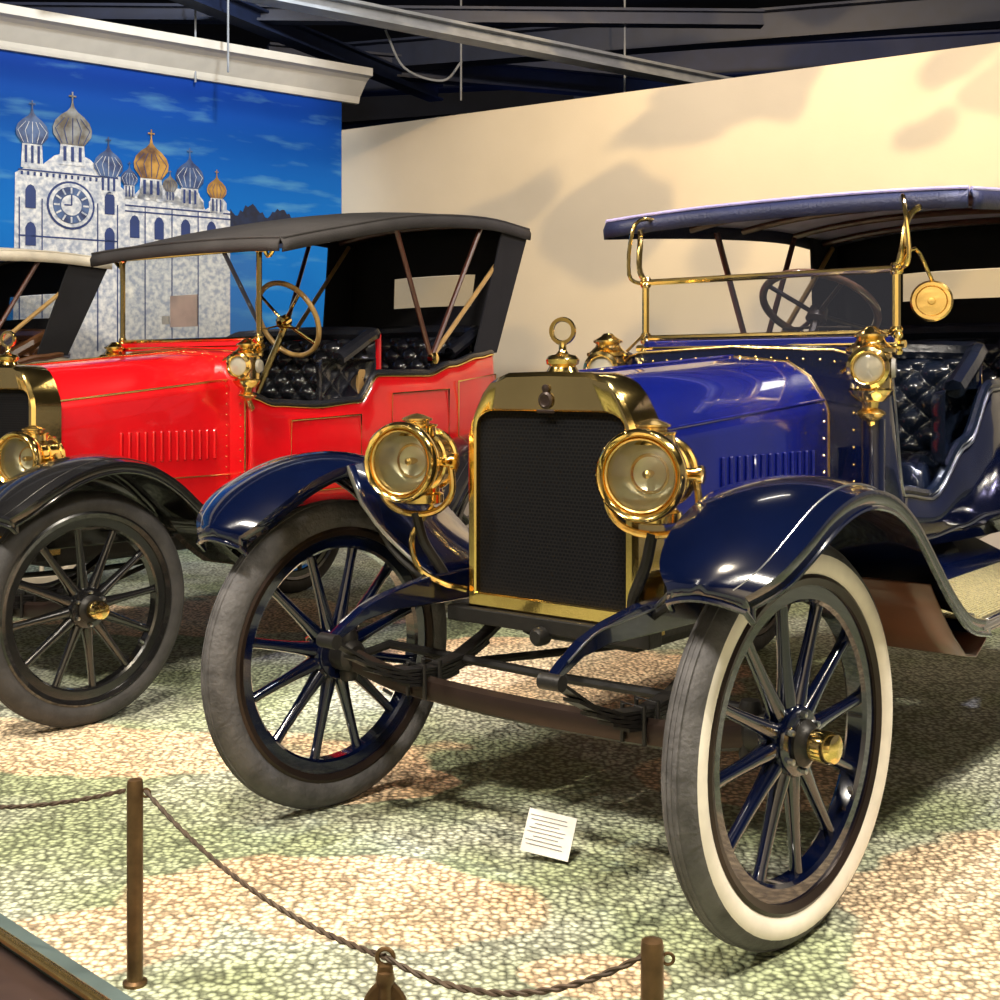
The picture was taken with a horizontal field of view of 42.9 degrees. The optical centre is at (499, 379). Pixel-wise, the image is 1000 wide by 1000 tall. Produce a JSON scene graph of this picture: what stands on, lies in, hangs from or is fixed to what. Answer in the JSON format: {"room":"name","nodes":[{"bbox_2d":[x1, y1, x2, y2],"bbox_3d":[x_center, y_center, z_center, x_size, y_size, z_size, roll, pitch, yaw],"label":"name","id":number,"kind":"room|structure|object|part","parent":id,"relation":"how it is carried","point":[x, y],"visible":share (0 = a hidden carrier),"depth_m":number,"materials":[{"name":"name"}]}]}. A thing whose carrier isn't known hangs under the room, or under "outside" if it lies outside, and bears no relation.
{"room":"car museum","nodes":[
{"label":"car museum","id":0,"kind":"room"},
{"bbox_2d":[0,945,80,999],"bbox_3d":[-1.289,1.193,2.633,3.790,0.010,0.397,0,0,44],"label":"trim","id":1,"kind":"structure","parent":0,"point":[19,980],"depth_m":2.51,"materials":[{"name":"brown wood"}]},
{"bbox_2d":[0,927,110,999],"bbox_3d":[-1.160,1.165,2.768,3.790,0.045,0.024,0,0,44],"label":"brass rail","id":2,"kind":"object","parent":1,"relation":"on","point":[36,958],"visible":1,"depth_m":2.49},
{"bbox_2d":[0,50,341,358],"bbox_3d":[-3.612,-0.490,8.150,6.000,3.380,0.024,0,0,-38],"label":"mural","id":3,"kind":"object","parent":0,"point":[94,157],"depth_m":9.06,"materials":[{"name":"paint"}]},
{"bbox_2d":[342,90,573,121],"bbox_3d":[0.000,-1.800,17.100,24.000,6.000,0.200,0,0,0],"label":"wall","id":4,"kind":"structure","parent":0,"point":[395,106],"depth_m":17.00,"materials":[{"name":"black paint"}]},
{"bbox_2d":[0,548,999,999],"bbox_3d":[0.000,1.200,7.000,18.000,0.001,22.000,0,0,0],"label":"floor","id":5,"kind":"structure","parent":0,"point":[427,864],"depth_m":3.29,"materials":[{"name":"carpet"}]},
{"bbox_2d":[0,247,112,594],"bbox_3d":[-3.715,0.221,6.423,1.696,1.960,3.367,0,0,35],"label":"car","id":6,"kind":"object","parent":5,"relation":"on","point":[74,283],"visible":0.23,"depth_m":7.25,"materials":[{"name":"black metal"}]},
{"bbox_3d":[-2.944,-0.065,7.517,0.871,0.341,0.149,0,0,35],"label":"seat","id":7,"kind":"part","parent":6,"relation":"part of","materials":[{"name":"brown leather"}]},
{"bbox_3d":[-2.666,-0.391,6.932,0.359,0.581,0.025,0,0,-44],"label":"bow arm","id":8,"kind":"part","parent":6,"relation":"part of","materials":[{"name":"brown wood"}]},
{"bbox_3d":[-2.561,-0.388,7.082,0.025,0.581,0.716,0,0,41],"label":"bow arm","id":9,"kind":"part","parent":6,"relation":"part of","materials":[{"name":"brown wood"}]},
{"bbox_2d":[30,357,69,362],"bbox_3d":[-3.342,0.207,6.952,1.122,0.704,1.804,0,0,35],"label":"tub","id":10,"kind":"object","parent":6,"relation":"in","point":[32,359],"depth_m":7.14,"materials":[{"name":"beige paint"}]},
{"bbox_2d":[0,261,106,329],"bbox_3d":[-2.835,-0.443,7.671,1.231,0.600,0.236,0,0,35],"label":"curtain","id":11,"kind":"object","parent":6,"relation":"hanging from","point":[85,280],"depth_m":7.66,"materials":[{"name":"fabric"}]},
{"bbox_2d":[37,264,106,354],"bbox_3d":[-2.429,-0.414,7.257,0.099,0.579,0.436,0,0,35],"label":"curtain","id":12,"kind":"object","parent":6,"relation":"hanging from","point":[80,284],"depth_m":7.23,"materials":[{"name":"fabric"}]},
{"bbox_2d":[0,913,134,999],"bbox_3d":[-1.133,1.184,2.796,3.790,0.028,0.050,0,0,44],"label":"trim","id":13,"kind":"structure","parent":5,"relation":"on","point":[113,993],"depth_m":2.56,"materials":[{"name":"metal"}]},
{"bbox_2d":[0,212,530,727],"bbox_3d":[-1.265,0.165,5.873,1.696,2.072,3.367,0,0,35],"label":"car","id":14,"kind":"object","parent":5,"relation":"on","point":[114,454],"visible":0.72,"depth_m":5.39,"materials":[{"name":"red metal"}]},
{"bbox_2d":[19,446,29,469],"bbox_3d":[-1.717,0.286,4.638,0.091,0.091,0.005,0,0,21],"label":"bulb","id":15,"kind":"object","parent":14,"relation":"on","point":[24,451],"depth_m":4.66,"materials":[{"name":"clear glass"}]},
{"bbox_3d":[-1.718,0.286,4.635,0.019,0.019,0.047,0,0,21],"label":"burner","id":16,"kind":"part","parent":14,"relation":"part of","materials":[{"name":"gold metal"}]},
{"bbox_2d":[19,432,48,440],"bbox_3d":[-1.708,0.207,4.662,0.106,0.030,0.106,0,0,21],"label":"vent","id":17,"kind":"object","parent":14,"relation":"attached to","point":[37,436],"depth_m":4.63,"materials":[{"name":"gold metal"}]},
{"bbox_3d":[-1.921,0.788,4.942,1.137,0.034,0.034,0,0,35],"label":"tie rod","id":18,"kind":"part","parent":14,"relation":"part of","materials":[{"name":"black metal"}]},
{"bbox_3d":[-1.734,0.798,5.208,0.966,0.070,0.898,0,0,35],"label":"radius rod","id":19,"kind":"part","parent":14,"relation":"part of","materials":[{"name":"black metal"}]},
{"bbox_3d":[-1.410,0.793,4.410,0.038,0.095,0.095,0,0,40],"label":"hub plate","id":20,"kind":"part","parent":14,"relation":"part of","materials":[{"name":"black metal"}]},
{"bbox_3d":[-1.003,0.603,5.694,0.026,0.150,3.215,0,0,35],"label":"frame rail","id":21,"kind":"part","parent":14,"relation":"part of","materials":[{"name":"black metal"}]},
{"bbox_2d":[98,342,125,356],"bbox_3d":[-1.789,-0.017,5.878,0.147,0.318,0.166,0,0,0],"label":"lamp","id":22,"kind":"object","parent":14,"relation":"attached to","point":[114,348],"depth_m":5.86,"materials":[{"name":"gold metal"}]},
{"bbox_3d":[-1.762,-0.341,5.948,0.023,0.440,0.023,0,0,13],"label":"windshield post","id":23,"kind":"part","parent":14,"relation":"part of","materials":[{"name":"gold metal"}]},
{"bbox_2d":[19,350,230,504],"bbox_3d":[-1.647,0.248,5.330,0.994,0.769,1.040,0,0,0],"label":"hood","id":24,"kind":"object","parent":14,"relation":"attached to","point":[169,411],"depth_m":5.20,"materials":[{"name":"red metal"}]},
{"bbox_3d":[-1.418,0.196,5.656,0.823,0.681,0.008,0,0,35],"label":"firewall trim","id":25,"kind":"part","parent":14,"relation":"part of","materials":[{"name":"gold metal"}]},
{"bbox_3d":[-1.394,-0.149,5.689,0.900,0.038,0.028,0,0,35],"label":"windshield sill","id":26,"kind":"part","parent":14,"relation":"part of","materials":[{"name":"red paint"}]},
{"bbox_3d":[-1.394,-0.370,5.689,0.908,0.403,0.021,0,0,35],"label":"windshield frame","id":27,"kind":"part","parent":14,"relation":"part of","materials":[{"name":"gold metal"}]},
{"bbox_3d":[-1.335,-0.414,6.751,0.382,0.628,0.025,0,0,-44],"label":"bow arm","id":28,"kind":"part","parent":14,"relation":"part of","materials":[{"name":"brown wood"}]},
{"bbox_3d":[-1.095,-0.138,5.386,0.169,0.126,0.009,0,0,-33],"label":"brace rod","id":29,"kind":"part","parent":14,"relation":"part of","materials":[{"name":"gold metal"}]},
{"bbox_2d":[225,338,263,411],"bbox_3d":[-1.075,-0.017,5.376,0.150,0.318,0.166,0,0,0],"label":"lamp","id":30,"kind":"object","parent":14,"relation":"attached to","point":[244,365],"depth_m":5.36,"materials":[{"name":"gold glass"}]},
{"bbox_3d":[-1.027,-0.341,5.430,0.023,0.440,0.023,0,0,13],"label":"windshield post","id":31,"kind":"part","parent":14,"relation":"part of","materials":[{"name":"gold metal"}]},
{"bbox_3d":[-1.137,-0.448,7.032,0.025,0.693,0.360,0,0,24],"label":"bow arm","id":32,"kind":"part","parent":14,"relation":"part of","materials":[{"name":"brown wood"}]},
{"bbox_3d":[-0.974,-0.036,6.286,0.871,0.322,0.149,0,0,35],"label":"seat","id":33,"kind":"part","parent":14,"relation":"part of","materials":[{"name":"black leather"}]},
{"bbox_3d":[-1.045,-0.441,7.163,0.025,0.685,0.673,0,0,29],"label":"bow arm","id":34,"kind":"part","parent":14,"relation":"part of","materials":[{"name":"brown wood"}]},
{"bbox_3d":[-0.775,0.281,5.716,0.009,0.255,0.406,0,0,43],"label":"door moulding","id":35,"kind":"part","parent":14,"relation":"part of","materials":[{"name":"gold metal"}]},
{"bbox_2d":[323,241,354,326],"bbox_3d":[-0.928,-0.470,7.341,0.099,0.690,0.379,0,0,35],"label":"curtain","id":36,"kind":"object","parent":14,"relation":"hanging from","point":[339,284],"depth_m":7.35,"materials":[{"name":"fabric"}]},
{"bbox_3d":[-0.721,0.016,5.864,0.066,0.227,0.360,0,0,35],"label":"seat","id":37,"kind":"part","parent":14,"relation":"part of","materials":[{"name":"black leather"}]},
{"bbox_2d":[247,355,494,505],"bbox_3d":[-0.892,0.207,6.402,1.122,0.704,1.804,0,0,35],"label":"tub","id":38,"kind":"object","parent":14,"relation":"in","point":[299,404],"depth_m":5.96,"materials":[{"name":"red paint"}]},
{"bbox_3d":[-0.414,-0.414,6.102,0.025,0.628,0.382,0,0,25],"label":"bow arm","id":39,"kind":"part","parent":14,"relation":"part of","materials":[{"name":"brown wood"}]},
{"bbox_3d":[-0.381,0.225,6.174,0.009,0.367,0.414,0,0,39],"label":"door moulding","id":40,"kind":"part","parent":14,"relation":"part of","materials":[{"name":"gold metal"}]},
{"bbox_2d":[349,229,500,326],"bbox_3d":[-0.401,-0.495,7.098,1.231,0.704,0.179,0,0,35],"label":"curtain","id":41,"kind":"object","parent":14,"relation":"hanging from","point":[375,260],"depth_m":7.23,"materials":[{"name":"fabric"}]},
{"bbox_3d":[-0.494,-0.065,6.967,0.871,0.341,0.149,0,0,35],"label":"seat","id":42,"kind":"part","parent":14,"relation":"part of","materials":[{"name":"black leather"}]},
{"bbox_3d":[-0.241,-0.012,6.545,0.066,0.246,0.360,0,0,35],"label":"seat","id":43,"kind":"part","parent":14,"relation":"part of","materials":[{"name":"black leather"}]},
{"bbox_3d":[-0.216,-0.448,6.382,0.360,0.693,0.025,0,0,-44],"label":"bow arm","id":44,"kind":"part","parent":14,"relation":"part of","materials":[{"name":"brown wood"}]},
{"bbox_3d":[-0.124,-0.441,6.513,0.025,0.685,0.673,0,0,41],"label":"bow arm","id":45,"kind":"part","parent":14,"relation":"part of","materials":[{"name":"brown wood"}]},
{"bbox_3d":[-0.117,0.187,6.538,0.009,0.442,0.349,0,0,33],"label":"door moulding","id":46,"kind":"part","parent":14,"relation":"part of","materials":[{"name":"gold metal"}]},
{"bbox_2d":[474,233,525,352],"bbox_3d":[0.005,-0.470,6.684,0.099,0.690,0.379,0,0,35],"label":"curtain","id":47,"kind":"object","parent":14,"relation":"hanging from","point":[503,273],"depth_m":6.67,"materials":[{"name":"fabric"}]},
{"bbox_2d":[0,778,674,999],"bbox_3d":[-0.728,0.994,2.436,2.329,0.412,0.213,0,0,31],"label":"rope barrier","id":48,"kind":"object","parent":5,"relation":"on","point":[652,954],"visible":1,"depth_m":2.18,"materials":[{"name":"brown metal"}]},
{"bbox_3d":[-0.182,0.978,2.020,0.072,0.105,0.012,0,0,0],"label":"plate","id":49,"kind":"part","parent":48,"relation":"part of","materials":[{"name":"brown metal"}]},
{"bbox_2d":[520,808,576,861],"bbox_3d":[0.123,1.142,3.193,0.136,0.117,0.059,0,0,18],"label":"card","id":50,"kind":"object","parent":5,"relation":"on","point":[547,834],"visible":1,"depth_m":3.19,"materials":[{"name":"paper"}]},
{"bbox_2d":[196,185,999,952],"bbox_3d":[0.965,0.237,4.298,1.791,1.928,3.736,0,0,39],"label":"car","id":51,"kind":"object","parent":5,"relation":"on","point":[701,488],"visible":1,"depth_m":3.34,"materials":[{"name":"metal"}]},
{"bbox_3d":[-0.370,0.770,3.619,0.146,0.046,0.027,0,0,-41],"label":"steering arm","id":52,"kind":"part","parent":51,"relation":"part of","materials":[{"name":"black metal"}]},
{"bbox_3d":[0.651,0.569,4.443,0.028,0.158,3.395,0,0,39],"label":"frame rail","id":53,"kind":"part","parent":51,"relation":"part of","materials":[{"name":"blue metal"}]},
{"bbox_3d":[-0.238,0.218,3.426,0.020,0.020,0.050,0,0,25],"label":"burner","id":54,"kind":"part","parent":51,"relation":"part of","materials":[{"name":"gold metal"}]},
{"bbox_2d":[399,423,437,435],"bbox_3d":[-0.225,0.134,3.454,0.112,0.032,0.112,0,0,25],"label":"vent","id":55,"kind":"object","parent":51,"relation":"attached to","point":[430,428],"depth_m":3.42,"materials":[{"name":"gold metal"}]},
{"bbox_3d":[0.368,0.775,3.560,1.021,0.074,0.948,0,0,39],"label":"radius rod","id":56,"kind":"part","parent":51,"relation":"part of","materials":[{"name":"black metal"}]},
{"bbox_3d":[0.153,0.765,3.293,1.201,0.036,0.036,0,0,39],"label":"tie rod","id":57,"kind":"part","parent":51,"relation":"part of","materials":[{"name":"black metal"}]},
{"bbox_3d":[0.334,-0.035,4.211,0.088,0.088,0.010,0,0,22],"label":"lamp glass","id":58,"kind":"part","parent":51,"relation":"part of","materials":[{"name":"white glass"}]},
{"bbox_3d":[0.424,-0.092,4.314,0.010,0.154,0.327,0,0,32],"label":"brace rod","id":59,"kind":"part","parent":51,"relation":"part of","materials":[{"name":"gold metal"}]},
{"bbox_3d":[0.509,-0.212,4.451,0.024,0.255,0.024,0,0,16],"label":"windshield post","id":60,"kind":"part","parent":51,"relation":"part of","materials":[{"name":"gold metal"}]},
{"bbox_3d":[0.346,0.218,2.955,0.020,0.020,0.050,0,0,25],"label":"burner","id":61,"kind":"part","parent":51,"relation":"part of","materials":[{"name":"gold metal"}]},
{"bbox_2d":[634,430,676,444],"bbox_3d":[0.358,0.134,2.983,0.112,0.032,0.112,0,0,25],"label":"vent","id":62,"kind":"object","parent":51,"relation":"attached to","point":[671,434],"depth_m":2.94,"materials":[{"name":"gold metal"}]},
{"bbox_2d":[595,357,827,542],"bbox_3d":[0.464,0.213,3.678,0.640,0.574,0.860,0,0,39],"label":"hood","id":63,"kind":"object","parent":51,"relation":"attached to","point":[741,418],"depth_m":3.55,"materials":[{"name":"blue paint"}]},
{"bbox_3d":[0.978,-0.301,5.262,0.243,0.611,0.025,0,0,-33],"label":"bow arm","id":64,"kind":"part","parent":51,"relation":"part of","materials":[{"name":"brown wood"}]},
{"bbox_3d":[0.732,0.195,4.010,0.869,0.610,0.009,0,0,39],"label":"firewall trim","id":65,"kind":"part","parent":51,"relation":"part of","materials":[{"name":"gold metal"}]},
{"bbox_3d":[1.172,0.569,4.022,0.028,0.158,3.395,0,0,39],"label":"frame rail","id":66,"kind":"part","parent":51,"relation":"part of","materials":[{"name":"blue metal"}]},
{"bbox_3d":[0.860,-0.115,4.168,0.900,0.040,0.030,0,0,39],"label":"windshield sill","id":67,"kind":"part","parent":51,"relation":"part of","materials":[{"name":"blue paint"}]},
{"bbox_3d":[0.860,-0.242,4.168,0.905,0.216,0.022,0,0,39],"label":"windshield frame","id":68,"kind":"part","parent":51,"relation":"part of","materials":[{"name":"gold metal"}]},
{"bbox_3d":[1.200,-0.320,5.538,0.026,0.656,0.525,0,0,31],"label":"bow arm","id":69,"kind":"part","parent":51,"relation":"part of","materials":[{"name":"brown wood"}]},
{"bbox_3d":[0.655,0.770,2.697,0.040,0.100,0.100,0,0,43],"label":"hub plate","id":70,"kind":"part","parent":51,"relation":"part of","materials":[{"name":"black metal"}]},
{"bbox_3d":[1.327,-0.312,5.694,0.026,0.646,0.919,0,0,34],"label":"bow arm","id":71,"kind":"part","parent":51,"relation":"part of","materials":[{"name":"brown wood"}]},
{"bbox_2d":[809,238,836,330],"bbox_3d":[1.527,-0.403,5.955,0.105,0.527,0.440,0,0,39],"label":"curtain","id":72,"kind":"object","parent":51,"relation":"hanging from","point":[823,251],"depth_m":5.95,"materials":[{"name":"fabric"}]},
{"bbox_3d":[1.094,-0.092,3.774,0.327,0.154,0.010,0,0,-44],"label":"brace rod","id":73,"kind":"part","parent":51,"relation":"part of","materials":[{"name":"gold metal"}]},
{"bbox_3d":[1.050,-0.035,3.633,0.088,0.088,0.010,0,0,22],"label":"lamp glass","id":74,"kind":"part","parent":51,"relation":"part of","materials":[{"name":"white glass"}]},
{"bbox_3d":[1.141,-0.035,3.684,0.013,0.068,0.068,0,0,22],"label":"lamp glass","id":75,"kind":"part","parent":51,"relation":"part of","materials":[{"name":"white glass"}]},
{"bbox_3d":[1.210,-0.212,3.886,0.024,0.255,0.024,0,0,16],"label":"windshield post","id":76,"kind":"part","parent":51,"relation":"part of","materials":[{"name":"gold metal"}]},
{"bbox_3d":[1.288,-0.353,3.905,0.158,0.105,0.042,0,0,-32],"label":"mirror arm","id":77,"kind":"part","parent":51,"relation":"part of","materials":[{"name":"gold metal"}]},
{"bbox_2d":[837,224,999,327],"bbox_3d":[2.066,-0.430,5.663,1.300,0.544,0.229,0,0,39],"label":"curtain","id":78,"kind":"object","parent":51,"relation":"hanging from","point":[944,247],"depth_m":5.84,"materials":[{"name":"fabric"}]},
{"bbox_2d":[900,449,940,487],"bbox_3d":[1.123,0.290,4.495,0.920,0.100,0.460,0,0,39],"label":"seat cushion","id":79,"kind":"object","parent":51,"relation":"on","point":[920,467],"depth_m":4.08,"materials":[{"name":"blue leather"}]},
{"bbox_2d":[910,280,952,321],"bbox_3d":[1.338,-0.245,3.950,0.128,0.128,0.034,0,0,14],"label":"mirror","id":80,"kind":"object","parent":51,"relation":"on","point":[931,300],"depth_m":3.94,"materials":[{"name":"gold metal"}]},
{"bbox_3d":[1.268,0.094,4.675,0.920,0.340,0.157,0,0,39],"label":"seat","id":81,"kind":"part","parent":51,"relation":"part of","materials":[{"name":"blue leather"}]},
{"bbox_2d":[878,387,999,544],"bbox_3d":[1.397,0.183,4.834,1.196,0.687,2.054,0,0,39],"label":"tub","id":82,"kind":"object","parent":51,"relation":"in","point":[941,445],"depth_m":4.15,"materials":[{"name":"blue paint"}]},
{"bbox_3d":[1.890,0.019,5.445,0.920,0.390,0.157,0,0,39],"label":"seat","id":83,"kind":"part","parent":51,"relation":"part of","materials":[{"name":"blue leather"}]},
{"bbox_3d":[1.506,0.150,4.212,0.070,0.240,0.380,0,0,39],"label":"seat","id":84,"kind":"part","parent":51,"relation":"part of","materials":[{"name":"blue leather"}]},
{"bbox_2d":[0,0,999,129],"bbox_3d":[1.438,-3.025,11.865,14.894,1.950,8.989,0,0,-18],"label":"ceiling","id":85,"kind":"structure","parent":0,"point":[579,52],"depth_m":10.21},
{"bbox_3d":[-2.200,-3.075,9.200,0.015,1.850,0.015,0,0,22],"label":"hanger rod","id":86,"kind":"part","parent":85,"relation":"part of","materials":[{"name":"grey paint"}]},
{"bbox_3d":[-1.900,-3.075,8.900,0.015,1.850,0.015,0,0,22],"label":"hanger rod","id":87,"kind":"part","parent":85,"relation":"part of","materials":[{"name":"grey paint"}]},
{"bbox_3d":[-0.300,-3.075,9.800,0.015,1.850,0.015,0,0,-22],"label":"hanger rod","id":88,"kind":"part","parent":85,"relation":"part of","materials":[{"name":"grey paint"}]},
{"bbox_3d":[0.950,-3.075,9.700,0.015,1.850,0.015,0,0,22],"label":"hanger rod","id":89,"kind":"part","parent":85,"relation":"part of","materials":[{"name":"grey paint"}]},
{"bbox_2d":[342,42,999,548],"bbox_3d":[2.401,-0.380,7.822,8.500,3.160,0.200,0,0,32],"label":"wall","id":90,"kind":"structure","parent":0,"point":[558,170],"depth_m":8.52,"materials":[{"name":"beige paint"}]},
{"bbox_3d":[-3.886,-0.600,8.096,5.272,3.600,4.125,0,0,0],"label":"wall","id":91,"kind":"structure","parent":0,"visible":0},
{"bbox_2d":[0,3,372,104],"bbox_3d":[-3.654,-2.300,7.991,6.540,0.240,0.250,0,0,-38],"label":"trim","id":92,"kind":"structure","parent":91,"relation":"attached to","point":[25,30],"depth_m":9.00,"materials":[{"name":"white paint"}]}
]}

